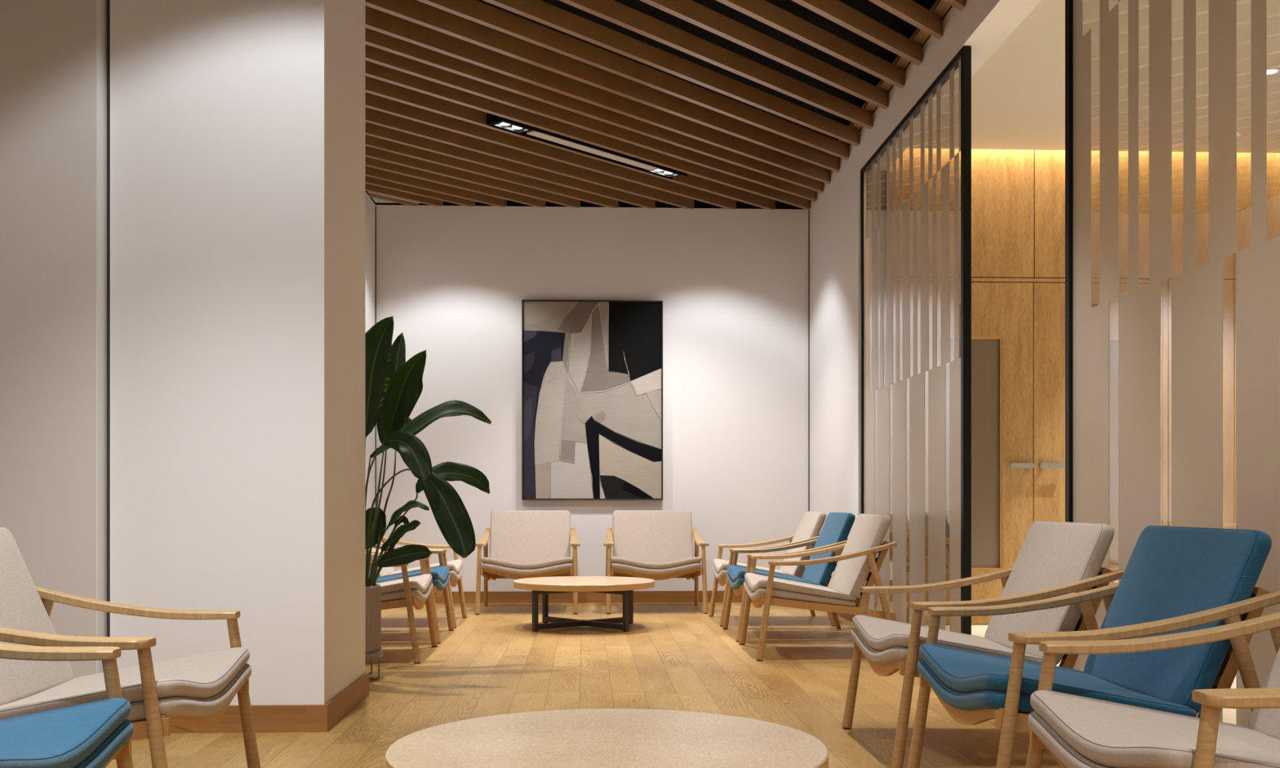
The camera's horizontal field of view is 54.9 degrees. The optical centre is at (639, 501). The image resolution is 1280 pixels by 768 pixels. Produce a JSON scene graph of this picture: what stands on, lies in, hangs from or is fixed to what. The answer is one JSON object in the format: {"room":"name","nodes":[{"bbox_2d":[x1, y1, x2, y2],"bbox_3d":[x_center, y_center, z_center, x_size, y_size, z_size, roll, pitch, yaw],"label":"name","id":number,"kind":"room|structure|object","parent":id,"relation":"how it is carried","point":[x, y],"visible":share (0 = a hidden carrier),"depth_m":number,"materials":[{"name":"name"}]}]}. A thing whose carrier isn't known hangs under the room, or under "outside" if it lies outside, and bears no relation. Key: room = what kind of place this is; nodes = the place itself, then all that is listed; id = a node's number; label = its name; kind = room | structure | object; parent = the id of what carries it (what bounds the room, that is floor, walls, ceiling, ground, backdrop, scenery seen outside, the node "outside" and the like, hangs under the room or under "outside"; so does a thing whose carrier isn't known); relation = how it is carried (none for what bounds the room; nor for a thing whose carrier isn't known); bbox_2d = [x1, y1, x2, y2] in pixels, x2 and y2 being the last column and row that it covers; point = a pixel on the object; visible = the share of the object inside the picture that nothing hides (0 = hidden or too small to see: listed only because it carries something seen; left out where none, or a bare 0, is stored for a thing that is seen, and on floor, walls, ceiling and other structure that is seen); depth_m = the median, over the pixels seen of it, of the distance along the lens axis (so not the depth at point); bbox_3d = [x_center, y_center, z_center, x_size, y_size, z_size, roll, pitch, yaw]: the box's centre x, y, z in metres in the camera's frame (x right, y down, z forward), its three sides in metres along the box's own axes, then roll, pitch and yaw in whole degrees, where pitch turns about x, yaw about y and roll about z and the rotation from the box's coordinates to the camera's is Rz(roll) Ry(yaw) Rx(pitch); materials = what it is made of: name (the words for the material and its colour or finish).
{"room":"lobby","nodes":[
{"label":"lobby","id":0,"kind":"room"},
{"bbox_2d":[0,0,96,678],"bbox_3d":[-3.316,-0.990,5.145,2.429,3.780,0.968,0,0,-3],"label":"wall","id":1,"kind":"structure","parent":0,"point":[48,47],"depth_m":4.71,"materials":[{"name":"white paint"}]},
{"bbox_2d":[110,0,365,705],"bbox_3d":[-1.667,-0.990,5.252,0.824,3.780,0.900,0,0,-3],"label":"wall","id":2,"kind":"structure","parent":0,"point":[237,127],"depth_m":4.81,"materials":[{"name":"white paint"}]},
{"bbox_2d":[96,0,106,673],"bbox_3d":[-2.100,-0.990,5.198,0.005,3.780,0.968,0,0,-3],"label":"trim","id":3,"kind":"structure","parent":2,"relation":"attached to","point":[101,5],"depth_m":4.75,"materials":[{"name":"white paint"}]},
{"bbox_2d":[106,0,110,636],"bbox_3d":[-2.090,-0.990,5.243,0.020,3.780,0.880,0,0,-3],"label":"trim","id":4,"kind":"structure","parent":2,"relation":"attached to","point":[108,1],"depth_m":4.80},
{"bbox_2d":[170,671,368,733],"bbox_3d":[-1.660,0.848,5.252,0.839,0.105,0.930,0,0,-3],"label":"baseboard","id":5,"kind":"structure","parent":2,"relation":"attached to","point":[287,717],"depth_m":4.80,"materials":[{"name":"brown wood"}]},
{"bbox_2d":[365,191,375,510],"bbox_3d":[-2.280,-0.856,8.321,0.120,3.512,5.287,0,0,-3],"label":"wall","id":6,"kind":"structure","parent":0,"point":[370,205],"depth_m":10.59,"materials":[{"name":"white paint"}]},
{"bbox_2d":[365,191,804,209],"bbox_3d":[-0.361,-2.746,11.002,4.150,0.268,0.100,0,0,-3],"label":"ceiling","id":7,"kind":"structure","parent":0,"point":[779,205],"depth_m":10.97,"materials":[{"name":"black paint"}]},
{"bbox_2d":[368,192,418,206],"bbox_3d":[-2.146,-2.655,10.690,0.042,0.100,0.529,0,0,42],"label":"wooden slat","id":8,"kind":"object","parent":7,"relation":"attached to","point":[371,195],"visible":0.36,"depth_m":10.68,"materials":[{"name":"brown wood"}]},
{"bbox_2d":[365,183,443,206],"bbox_3d":[-2.035,-2.655,10.589,0.042,0.100,0.829,0,0,42],"label":"wooden slat","id":9,"kind":"object","parent":7,"relation":"attached to","point":[369,188],"visible":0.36,"depth_m":10.57,"materials":[{"name":"brown wood"}]},
{"bbox_2d":[365,176,475,206],"bbox_3d":[-1.888,-2.655,10.454,0.042,0.100,1.229,0,0,42],"label":"wooden slat","id":10,"kind":"object","parent":7,"relation":"attached to","point":[369,180],"visible":0.36,"depth_m":10.44,"materials":[{"name":"brown wood"}]},
{"bbox_2d":[365,166,506,207],"bbox_3d":[-1.744,-2.655,10.322,0.042,0.100,1.619,0,0,42],"label":"wooden slat","id":11,"kind":"object","parent":7,"relation":"attached to","point":[371,172],"visible":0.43,"depth_m":10.32,"materials":[{"name":"brown wood"}]},
{"bbox_2d":[365,156,546,207],"bbox_3d":[-1.563,-2.655,10.157,0.042,0.100,2.109,0,0,42],"label":"wooden slat","id":12,"kind":"object","parent":7,"relation":"attached to","point":[370,162],"visible":0.43,"depth_m":10.15,"materials":[{"name":"brown wood"}]},
{"bbox_2d":[365,146,580,208],"bbox_3d":[-1.403,-2.655,10.011,0.042,0.100,2.543,0,0,42],"label":"wooden slat","id":13,"kind":"object","parent":7,"relation":"attached to","point":[371,153],"visible":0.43,"depth_m":10.00,"materials":[{"name":"brown wood"}]},
{"bbox_2d":[365,134,617,208],"bbox_3d":[-1.227,-2.655,9.850,0.042,0.100,3.019,0,0,42],"label":"wooden slat","id":14,"kind":"object","parent":7,"relation":"attached to","point":[371,141],"visible":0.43,"depth_m":9.82,"materials":[{"name":"brown wood"}]},
{"bbox_2d":[365,122,655,208],"bbox_3d":[-1.056,-2.655,9.693,0.042,0.100,3.485,0,0,42],"label":"wooden slat","id":15,"kind":"object","parent":7,"relation":"attached to","point":[371,130],"visible":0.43,"depth_m":9.63,"materials":[{"name":"brown wood"}]},
{"bbox_2d":[365,107,694,208],"bbox_3d":[-0.874,-2.655,9.526,0.042,0.100,3.977,0,0,42],"label":"wooden slat","id":16,"kind":"object","parent":7,"relation":"attached to","point":[372,116],"visible":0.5,"depth_m":9.44,"materials":[{"name":"brown wood"}]},
{"bbox_2d":[365,92,736,209],"bbox_3d":[-0.678,-2.655,9.347,0.042,0.100,4.509,0,0,42],"label":"wooden slat","id":17,"kind":"object","parent":7,"relation":"attached to","point":[377,103],"visible":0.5,"depth_m":9.21,"materials":[{"name":"brown wood"}]},
{"bbox_2d":[365,75,775,209],"bbox_3d":[-0.493,-2.655,9.178,0.042,0.100,5.009,0,0,42],"label":"wooden slat","id":18,"kind":"object","parent":7,"relation":"attached to","point":[374,86],"visible":0.36,"depth_m":8.45,"materials":[{"name":"brown wood"}]},
{"bbox_2d":[486,112,687,180],"bbox_3d":[-0.341,-2.649,9.189,0.160,0.096,1.955,0,0,42],"label":"ceiling light","id":19,"kind":"object","parent":18,"relation":"attached to","point":[493,121],"visible":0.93,"depth_m":9.06,"materials":[{"name":"black"}]},
{"bbox_2d":[526,130,657,170],"bbox_3d":[-0.329,-2.617,9.202,0.090,0.016,1.320,0,0,42],"label":"diffuser","id":20,"kind":"object","parent":19,"relation":"attached to","point":[632,162],"depth_m":9.20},
{"bbox_2d":[375,204,809,591],"bbox_3d":[-0.361,-0.856,10.992,4.150,3.512,0.120,0,0,-3],"label":"wall","id":21,"kind":"structure","parent":0,"point":[731,286],"depth_m":10.95,"materials":[{"name":"white paint"}]},
{"bbox_2d":[375,205,376,502],"bbox_3d":[-2.327,-0.900,10.841,0.008,3.400,0.008,0,0,-3],"label":"trim","id":22,"kind":"structure","parent":21,"relation":"attached to","point":[375,206],"depth_m":10.84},
{"bbox_2d":[424,591,751,604],"bbox_3d":[-0.407,0.848,10.922,3.850,0.105,0.015,0,0,-3],"label":"baseboard","id":23,"kind":"structure","parent":21,"relation":"attached to","point":[494,597],"depth_m":10.91,"materials":[{"name":"brown wood"}]},
{"bbox_2d":[521,299,662,499],"bbox_3d":[-0.420,-0.895,10.902,1.245,1.763,0.055,0,0,-3],"label":"framed painting","id":24,"kind":"object","parent":21,"relation":"attached to","point":[592,371],"visible":1,"depth_m":10.89,"materials":[{"name":"multicoloured paint"}]},
{"bbox_2d":[808,210,809,511],"bbox_3d":[1.511,-0.900,11.010,0.008,3.400,0.008,0,0,-3],"label":"trim","id":25,"kind":"structure","parent":21,"relation":"attached to","point":[808,211],"depth_m":11.01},
{"bbox_2d":[365,0,933,164],"bbox_3d":[-1.222,-2.930,3.868,6.500,0.100,14.437,0,0,-3],"label":"ceiling","id":26,"kind":"structure","parent":0,"point":[866,7],"depth_m":7.65,"materials":[{"name":"black paint"}]},
{"bbox_2d":[105,602,1235,767],"bbox_3d":[0.926,0.960,3.963,10.600,0.120,14.237,0,0,-3],"label":"floor","id":27,"kind":"structure","parent":0,"point":[678,656],"depth_m":6.06,"materials":[{"name":"brown wood"}]},
{"bbox_2d":[0,643,133,767],"bbox_3d":[-1.528,0.489,2.435,0.841,0.827,0.857,0,0,-3],"label":"armchair","id":28,"kind":"object","parent":27,"relation":"on","point":[90,735],"visible":1,"depth_m":2.66,"materials":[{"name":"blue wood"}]},
{"bbox_2d":[0,697,130,767],"bbox_3d":[-1.413,0.510,2.440,0.559,0.129,0.728,0,0,-3],"label":"seat cushion","id":29,"kind":"object","parent":28,"relation":"on","point":[90,735],"depth_m":2.61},
{"bbox_2d":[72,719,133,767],"bbox_3d":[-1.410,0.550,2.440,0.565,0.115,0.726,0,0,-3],"label":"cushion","id":30,"kind":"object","parent":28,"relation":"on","point":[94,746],"depth_m":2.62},
{"bbox_2d":[0,526,261,767],"bbox_3d":[-1.567,0.489,3.404,0.841,0.827,0.857,0,0,-3],"label":"armchair","id":31,"kind":"object","parent":27,"relation":"on","point":[192,693],"visible":0.82,"depth_m":3.48,"materials":[{"name":"fabric"}]},
{"bbox_2d":[0,526,73,706],"bbox_3d":[-1.815,0.319,3.393,0.245,0.487,0.682,0,0,-3],"label":"cushion","id":32,"kind":"object","parent":31,"relation":"on","point":[22,607],"depth_m":3.57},
{"bbox_2d":[0,647,249,719],"bbox_3d":[-1.451,0.510,3.409,0.559,0.129,0.728,0,0,-3],"label":"seat cushion","id":33,"kind":"object","parent":31,"relation":"on","point":[197,686],"depth_m":3.42,"materials":[{"name":"fabric"}]},
{"bbox_2d":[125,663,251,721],"bbox_3d":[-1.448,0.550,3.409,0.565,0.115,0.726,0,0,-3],"label":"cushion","id":34,"kind":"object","parent":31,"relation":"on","point":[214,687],"depth_m":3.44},
{"bbox_2d":[365,552,437,663],"bbox_3d":[-1.655,0.489,7.219,0.841,0.827,0.857,0,0,-3],"label":"armchair","id":35,"kind":"object","parent":27,"relation":"on","point":[408,592],"visible":0.29,"depth_m":6.87,"materials":[{"name":"fabric"}]},
{"bbox_2d":[375,573,431,594],"bbox_3d":[-1.540,0.510,7.224,0.559,0.129,0.728,0,0,-3],"label":"seat cushion","id":36,"kind":"object","parent":35,"relation":"on","point":[421,584],"depth_m":7.03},
{"bbox_2d":[381,582,433,602],"bbox_3d":[-1.537,0.550,7.224,0.565,0.115,0.726,0,0,-3],"label":"cushion","id":37,"kind":"object","parent":35,"relation":"on","point":[421,592],"depth_m":6.88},
{"bbox_2d":[365,544,453,644],"bbox_3d":[-1.698,0.489,8.173,0.841,0.827,0.857,0,0,-3],"label":"armchair","id":38,"kind":"object","parent":27,"relation":"on","point":[440,575],"visible":0.3,"depth_m":8.28,"materials":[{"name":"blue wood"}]},
{"bbox_2d":[375,565,448,582],"bbox_3d":[-1.582,0.510,8.178,0.559,0.129,0.728,0,0,-3],"label":"seat cushion","id":39,"kind":"object","parent":38,"relation":"on","point":[440,574],"depth_m":8.32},
{"bbox_2d":[431,573,450,590],"bbox_3d":[-1.579,0.550,8.178,0.565,0.115,0.726,0,0,-3],"label":"cushion","id":40,"kind":"object","parent":38,"relation":"on","point":[440,580],"depth_m":8.02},
{"bbox_2d":[365,537,466,628],"bbox_3d":[-1.740,0.489,9.122,0.841,0.827,0.857,0,0,-3],"label":"armchair","id":41,"kind":"object","parent":27,"relation":"on","point":[455,567],"visible":0.36,"depth_m":9.23,"materials":[{"name":"fabric"}]},
{"bbox_2d":[365,541,394,577],"bbox_3d":[-1.987,0.319,9.111,0.245,0.487,0.682,0,0,-3],"label":"cushion","id":42,"kind":"object","parent":41,"relation":"on","point":[384,571],"depth_m":9.03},
{"bbox_2d":[377,559,462,577],"bbox_3d":[-1.624,0.510,9.127,0.559,0.129,0.728,0,0,-3],"label":"seat cushion","id":43,"kind":"object","parent":41,"relation":"on","point":[455,567],"depth_m":9.13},
{"bbox_2d":[448,565,463,581],"bbox_3d":[-1.621,0.550,9.127,0.565,0.115,0.726,0,0,-3],"label":"cushion","id":44,"kind":"object","parent":41,"relation":"on","point":[455,572],"depth_m":8.97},
{"bbox_2d":[365,315,491,679],"bbox_3d":[-1.248,-0.021,6.350,0.934,1.838,0.927,0,0,-3],"label":"potted plant","id":45,"kind":"object","parent":27,"relation":"on","point":[393,385],"visible":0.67,"depth_m":6.21,"materials":[{"name":"green plant"}]},
{"bbox_2d":[475,510,580,614],"bbox_3d":[-0.922,0.489,10.220,0.857,0.827,0.841,0,0,-3],"label":"armchair","id":46,"kind":"object","parent":27,"relation":"on","point":[524,544],"visible":0.98,"depth_m":10.40,"materials":[{"name":"fabric"}]},
{"bbox_2d":[481,556,572,568],"bbox_3d":[-0.917,0.510,10.105,0.728,0.129,0.559,0,0,-3],"label":"seat cushion","id":47,"kind":"object","parent":46,"relation":"on","point":[491,562],"depth_m":9.84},
{"bbox_2d":[481,563,572,575],"bbox_3d":[-0.917,0.550,10.102,0.726,0.115,0.565,0,0,-3],"label":"cushion","id":48,"kind":"object","parent":46,"relation":"on","point":[487,569],"depth_m":9.83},
{"bbox_2d":[488,510,570,563],"bbox_3d":[-0.933,0.319,10.468,0.682,0.487,0.245,0,0,-3],"label":"cushion","id":49,"kind":"object","parent":46,"relation":"on","point":[519,536],"depth_m":10.45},
{"bbox_2d":[513,576,654,631],"bbox_3d":[-0.399,0.732,8.806,1.010,0.336,1.010,0,0,-3],"label":"round coffee table","id":50,"kind":"object","parent":27,"relation":"on","point":[625,586],"visible":1,"depth_m":8.59,"materials":[{"name":"brown wood"}]},
{"bbox_2d":[385,708,828,767],"bbox_3d":[-0.074,0.732,2.853,1.010,0.336,1.010,0,0,-23],"label":"round coffee table","id":51,"kind":"object","parent":27,"relation":"on","point":[584,738],"visible":1,"depth_m":2.87,"materials":[{"name":"beige stone"}]},
{"bbox_2d":[603,510,709,613],"bbox_3d":[0.119,0.489,10.267,0.857,0.827,0.841,0,0,-3],"label":"armchair","id":52,"kind":"object","parent":27,"relation":"on","point":[653,544],"visible":0.98,"depth_m":10.45,"materials":[{"name":"fabric"}]},
{"bbox_2d":[612,510,693,563],"bbox_3d":[0.108,0.319,10.514,0.682,0.487,0.245,0,0,-3],"label":"cushion","id":53,"kind":"object","parent":52,"relation":"on","point":[652,536],"depth_m":10.49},
{"bbox_2d":[611,562,701,574],"bbox_3d":[0.124,0.550,10.148,0.726,0.115,0.565,0,0,-3],"label":"cushion","id":54,"kind":"object","parent":52,"relation":"on","point":[617,568],"depth_m":9.87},
{"bbox_2d":[611,556,702,568],"bbox_3d":[0.124,0.510,10.151,0.728,0.129,0.559,0,0,-3],"label":"seat cushion","id":55,"kind":"object","parent":52,"relation":"on","point":[617,562],"depth_m":9.88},
{"bbox_2d":[708,511,835,626],"bbox_3d":[0.975,0.489,9.267,0.841,0.827,0.857,0,0,-3],"label":"armchair","id":56,"kind":"object","parent":27,"relation":"on","point":[811,524],"visible":0.45,"depth_m":9.15,"materials":[{"name":"fabric"}]},
{"bbox_2d":[711,564,727,580],"bbox_3d":[0.857,0.550,9.262,0.565,0.115,0.726,0,0,-3],"label":"cushion","id":57,"kind":"object","parent":56,"relation":"on","point":[720,571],"depth_m":9.08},
{"bbox_2d":[712,558,797,577],"bbox_3d":[0.860,0.510,9.262,0.559,0.129,0.728,0,0,-3],"label":"seat cushion","id":58,"kind":"object","parent":56,"relation":"on","point":[720,566],"depth_m":9.22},
{"bbox_2d":[779,511,826,577],"bbox_3d":[1.223,0.319,9.278,0.245,0.487,0.682,0,0,-3],"label":"cushion","id":59,"kind":"object","parent":56,"relation":"on","point":[811,524],"depth_m":9.12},
{"bbox_2d":[722,512,855,642],"bbox_3d":[1.018,0.489,8.303,0.841,0.827,0.857,0,0,-3],"label":"armchair","id":60,"kind":"object","parent":27,"relation":"on","point":[836,529],"visible":0.58,"depth_m":8.22,"materials":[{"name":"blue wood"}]},
{"bbox_2d":[726,572,744,589],"bbox_3d":[0.899,0.550,8.298,0.565,0.115,0.726,0,0,-3],"label":"cushion","id":61,"kind":"object","parent":60,"relation":"on","point":[735,580],"depth_m":8.14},
{"bbox_2d":[727,564,822,586],"bbox_3d":[0.902,0.510,8.298,0.559,0.129,0.728,0,0,-3],"label":"seat cushion","id":62,"kind":"object","parent":60,"relation":"on","point":[812,574],"depth_m":8.30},
{"bbox_2d":[801,512,855,586],"bbox_3d":[1.265,0.319,8.314,0.245,0.487,0.682,0,0,-3],"label":"cushion","id":63,"kind":"object","parent":60,"relation":"on","point":[837,527],"depth_m":8.16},
{"bbox_2d":[738,513,897,661],"bbox_3d":[1.059,0.489,7.364,0.841,0.827,0.857,0,0,-3],"label":"armchair","id":64,"kind":"object","parent":27,"relation":"on","point":[856,559],"visible":0.98,"depth_m":7.04,"materials":[{"name":"fabric"}]},
{"bbox_2d":[743,581,856,606],"bbox_3d":[0.941,0.550,7.359,0.565,0.115,0.726,0,0,-3],"label":"cushion","id":65,"kind":"object","parent":64,"relation":"on","point":[785,593],"depth_m":7.00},
{"bbox_2d":[744,573,856,600],"bbox_3d":[0.944,0.510,7.359,0.559,0.129,0.728,0,0,-3],"label":"seat cushion","id":66,"kind":"object","parent":64,"relation":"on","point":[842,586],"depth_m":7.03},
{"bbox_2d":[827,513,891,599],"bbox_3d":[1.307,0.319,7.375,0.245,0.487,0.682,0,0,-3],"label":"cushion","id":67,"kind":"object","parent":64,"relation":"on","point":[868,531],"depth_m":7.19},
{"bbox_2d":[860,46,971,635],"bbox_3d":[1.684,-0.759,7.764,0.044,3.318,2.455,0,0,-3],"label":"glass partition","id":68,"kind":"object","parent":27,"relation":"on","point":[878,176],"visible":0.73,"depth_m":7.49,"materials":[{"name":"clear glass"}]},
{"bbox_2d":[841,520,1124,767],"bbox_3d":[1.238,0.489,4.509,0.841,0.827,0.857,0,0,-3],"label":"armchair","id":69,"kind":"object","parent":27,"relation":"on","point":[1055,559],"visible":0.66,"depth_m":4.36,"materials":[{"name":"fabric"}]},
{"bbox_2d":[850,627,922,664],"bbox_3d":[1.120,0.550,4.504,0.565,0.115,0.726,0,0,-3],"label":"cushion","id":70,"kind":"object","parent":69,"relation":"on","point":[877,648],"depth_m":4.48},
{"bbox_2d":[852,614,1042,662],"bbox_3d":[1.123,0.510,4.504,0.559,0.129,0.728,0,0,-3],"label":"seat cushion","id":71,"kind":"object","parent":69,"relation":"on","point":[880,640],"depth_m":4.56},
{"bbox_2d":[984,520,1114,665],"bbox_3d":[1.486,0.319,4.520,0.245,0.487,0.682,0,0,-3],"label":"cushion","id":72,"kind":"object","parent":69,"relation":"on","point":[1051,554],"depth_m":4.42,"materials":[{"name":"fabric"}]},
{"bbox_2d":[906,525,1279,767],"bbox_3d":[1.281,0.489,3.545,0.841,0.827,0.857,0,0,-3],"label":"armchair","id":73,"kind":"object","parent":27,"relation":"on","point":[1175,580],"visible":0.8,"depth_m":3.39,"materials":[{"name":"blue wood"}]},
{"bbox_2d":[917,658,1034,713],"bbox_3d":[1.162,0.550,3.540,0.565,0.115,0.726,0,0,-3],"label":"cushion","id":74,"kind":"object","parent":73,"relation":"on","point":[952,681],"depth_m":3.55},
{"bbox_2d":[919,643,1196,717],"bbox_3d":[1.165,0.510,3.540,0.559,0.129,0.728,0,0,-3],"label":"seat cushion","id":75,"kind":"object","parent":73,"relation":"on","point":[974,683],"depth_m":3.46,"materials":[{"name":"fabric"}]},
{"bbox_2d":[1084,525,1271,713],"bbox_3d":[1.528,0.319,3.556,0.245,0.487,0.682,0,0,-3],"label":"cushion","id":76,"kind":"object","parent":73,"relation":"on","point":[1170,571],"depth_m":3.43,"materials":[{"name":"fabric"}]},
{"bbox_2d":[1025,612,1279,767],"bbox_3d":[1.324,0.489,2.581,0.841,0.827,0.857,0,0,-3],"label":"armchair","id":77,"kind":"object","parent":27,"relation":"on","point":[1078,731],"visible":1,"depth_m":2.71,"materials":[{"name":"fabric"}]},
{"bbox_2d":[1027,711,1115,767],"bbox_3d":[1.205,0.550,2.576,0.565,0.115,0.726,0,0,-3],"label":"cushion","id":78,"kind":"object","parent":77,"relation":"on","point":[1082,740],"depth_m":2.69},
{"bbox_2d":[1030,689,1279,767],"bbox_3d":[1.208,0.510,2.576,0.559,0.129,0.728,0,0,-3],"label":"seat cushion","id":79,"kind":"object","parent":77,"relation":"on","point":[1078,731],"depth_m":2.68,"materials":[{"name":"fabric"}]},
{"bbox_2d":[1248,647,1279,740],"bbox_3d":[1.571,0.319,2.592,0.245,0.487,0.682,0,0,-3],"label":"cushion","id":80,"kind":"object","parent":77,"relation":"on","point":[1264,722],"depth_m":2.86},
{"bbox_2d":[1065,0,1279,727],"bbox_3d":[1.854,-0.759,3.919,0.044,3.318,2.467,0,0,-3],"label":"glass partition","id":81,"kind":"object","parent":27,"relation":"on","point":[1197,293],"visible":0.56,"depth_m":4.27,"materials":[{"name":"clear glass"}]},
{"bbox_2d":[827,0,952,171],"bbox_3d":[1.927,-2.791,3.957,0.200,0.178,14.137,0,0,-3],"label":"ceiling","id":82,"kind":"structure","parent":0,"point":[934,1],"depth_m":7.66,"materials":[{"name":"black paint"}]},
{"bbox_2d":[365,60,809,210],"bbox_3d":[-0.322,-2.655,8.989,0.042,0.100,5.470,0,0,42],"label":"wooden slat","id":83,"kind":"object","parent":82,"relation":"attached to","point":[375,71],"visible":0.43,"depth_m":8.74,"materials":[{"name":"brown wood"}]},
{"bbox_2d":[365,44,816,201],"bbox_3d":[-0.308,-2.655,8.677,0.042,0.100,5.470,0,0,42],"label":"wooden slat","id":84,"kind":"object","parent":82,"relation":"attached to","point":[373,55],"visible":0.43,"depth_m":8.46,"materials":[{"name":"brown wood"}]},
{"bbox_2d":[365,27,822,193],"bbox_3d":[-0.295,-2.655,8.373,0.042,0.100,5.470,0,0,42],"label":"wooden slat","id":85,"kind":"object","parent":82,"relation":"attached to","point":[375,39],"visible":0.6,"depth_m":8.18,"materials":[{"name":"brown wood"}]},
{"bbox_2d":[365,6,830,184],"bbox_3d":[-0.282,-2.655,8.081,0.042,0.100,5.470,0,0,42],"label":"wooden slat","id":86,"kind":"object","parent":82,"relation":"attached to","point":[376,20],"visible":1,"depth_m":7.90,"materials":[{"name":"brown wood"}]},
{"bbox_2d":[365,0,839,172],"bbox_3d":[-0.266,-2.655,7.723,0.042,0.100,5.470,0,0,42],"label":"wooden slat","id":87,"kind":"object","parent":82,"relation":"attached to","point":[411,11],"visible":1,"depth_m":7.64,"materials":[{"name":"brown wood"}]},
{"bbox_2d":[415,0,848,159],"bbox_3d":[-0.098,-2.655,7.536,0.042,0.100,5.018,0,0,42],"label":"wooden slat","id":88,"kind":"object","parent":82,"relation":"attached to","point":[474,11],"visible":1,"depth_m":7.54,"materials":[{"name":"brown wood"}]},
{"bbox_2d":[482,0,859,146],"bbox_3d":[0.090,-2.655,7.364,0.042,0.100,4.508,0,0,42],"label":"wooden slat","id":89,"kind":"object","parent":82,"relation":"attached to","point":[538,11],"visible":1,"depth_m":7.44,"materials":[{"name":"brown wood"}]},
{"bbox_2d":[558,0,872,129],"bbox_3d":[0.178,-2.655,7.028,0.042,0.100,4.302,0,0,42],"label":"wooden slat","id":90,"kind":"object","parent":82,"relation":"attached to","point":[611,11],"visible":1,"depth_m":7.31,"materials":[{"name":"brown wood"}]},
{"bbox_2d":[639,0,888,109],"bbox_3d":[0.197,-2.655,6.590,0.042,0.100,4.302,0,0,42],"label":"wooden slat","id":91,"kind":"object","parent":82,"relation":"attached to","point":[691,11],"visible":1,"depth_m":7.17,"materials":[{"name":"brown wood"}]},
{"bbox_2d":[715,0,903,88],"bbox_3d":[0.216,-2.655,6.176,0.042,0.100,4.302,0,0,42],"label":"wooden slat","id":92,"kind":"object","parent":82,"relation":"attached to","point":[762,11],"visible":1,"depth_m":7.02,"materials":[{"name":"brown wood"}]},
{"bbox_2d":[791,0,921,66],"bbox_3d":[0.234,-2.655,5.766,0.042,0.100,4.302,0,0,42],"label":"wooden slat","id":93,"kind":"object","parent":82,"relation":"attached to","point":[834,11],"visible":1,"depth_m":6.86,"materials":[{"name":"brown wood"}]},
{"bbox_2d":[868,0,942,39],"bbox_3d":[0.252,-2.655,5.349,0.042,0.100,4.302,0,0,42],"label":"wooden slat","id":94,"kind":"object","parent":82,"relation":"attached to","point":[908,11],"visible":1,"depth_m":6.68,"materials":[{"name":"brown wood"}]},
{"bbox_2d":[809,0,1041,597],"bbox_3d":[1.925,-0.900,4.017,0.200,3.600,14.257,0,0,-3],"label":"wall","id":95,"kind":"structure","parent":0,"point":[835,214],"depth_m":9.40,"materials":[{"name":"white paint"}]},
{"bbox_2d":[822,0,951,169],"bbox_3d":[1.671,-2.731,6.639,0.075,0.038,8.717,0,0,-3],"label":"trim","id":96,"kind":"structure","parent":95,"relation":"attached to","point":[940,7],"depth_m":7.54,"materials":[{"name":"paint"}]},
{"bbox_2d":[893,148,1034,278],"bbox_3d":[2.344,-2.228,9.007,1.072,1.177,0.050,0,0,-3],"label":"panel","id":97,"kind":"object","parent":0,"point":[1002,180],"visible":0.36,"depth_m":8.99,"materials":[{"name":"brown wood"}]},
{"bbox_2d":[889,276,1168,613],"bbox_3d":[3.902,-0.980,9.111,4.200,3.760,0.120,0,0,-3],"label":"wall","id":98,"kind":"structure","parent":0,"point":[894,282],"depth_m":8.96,"materials":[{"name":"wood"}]},
{"bbox_2d":[906,281,1035,624],"bbox_3d":[2.405,-0.351,8.979,0.942,2.495,0.112,0,0,-3],"label":"door","id":99,"kind":"structure","parent":98,"relation":"in","point":[1002,465],"depth_m":9.00,"materials":[{"name":"brown wood"}]},
{"bbox_2d":[893,277,1168,284],"bbox_3d":[2.845,-1.619,9.029,2.074,0.027,0.050,0,0,-3],"label":"trim","id":100,"kind":"structure","parent":98,"relation":"attached to","point":[911,279],"depth_m":9.01,"materials":[{"name":"brown wood"}]},
{"bbox_2d":[1033,283,1162,585],"bbox_3d":[3.360,-0.351,9.021,0.957,2.495,0.112,0,0,-3],"label":"door","id":101,"kind":"structure","parent":98,"relation":"in","point":[1049,299],"depth_m":9.01,"materials":[{"name":"brown wood"}]},
{"bbox_2d":[1162,283,1168,526],"bbox_3d":[3.862,-0.351,9.077,0.037,2.502,0.045,0,0,-3],"label":"trim","id":102,"kind":"structure","parent":98,"relation":"attached to","point":[1165,286],"depth_m":9.05,"materials":[{"name":"brown wood"}]},
{"bbox_2d":[906,0,1279,153],"bbox_3d":[4.172,-2.580,2.987,4.200,0.060,12.000,0,0,-3],"label":"ceiling","id":103,"kind":"structure","parent":0,"point":[1018,95],"depth_m":7.54,"materials":[{"name":"paint"}]},
{"bbox_2d":[1033,150,1168,279],"bbox_3d":[3.387,-2.228,9.053,1.001,1.177,0.050,0,0,-3],"label":"panel","id":104,"kind":"object","parent":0,"point":[1049,165],"visible":0.43,"depth_m":9.02,"materials":[{"name":"brown wood"}]},
{"bbox_2d":[1167,279,1235,528],"bbox_3d":[4.918,-0.368,9.121,2.062,2.529,0.050,0,0,-3],"label":"panel","id":105,"kind":"object","parent":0,"point":[1228,286],"visible":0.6,"depth_m":9.07,"materials":[{"name":"brown wood"}]},
{"bbox_2d":[1168,151,1279,279],"bbox_3d":[4.921,-2.228,9.121,2.056,1.177,0.050,0,0,-3],"label":"panel","id":106,"kind":"object","parent":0,"point":[1243,159],"visible":0.4,"depth_m":9.06,"materials":[{"name":"brown wood"}]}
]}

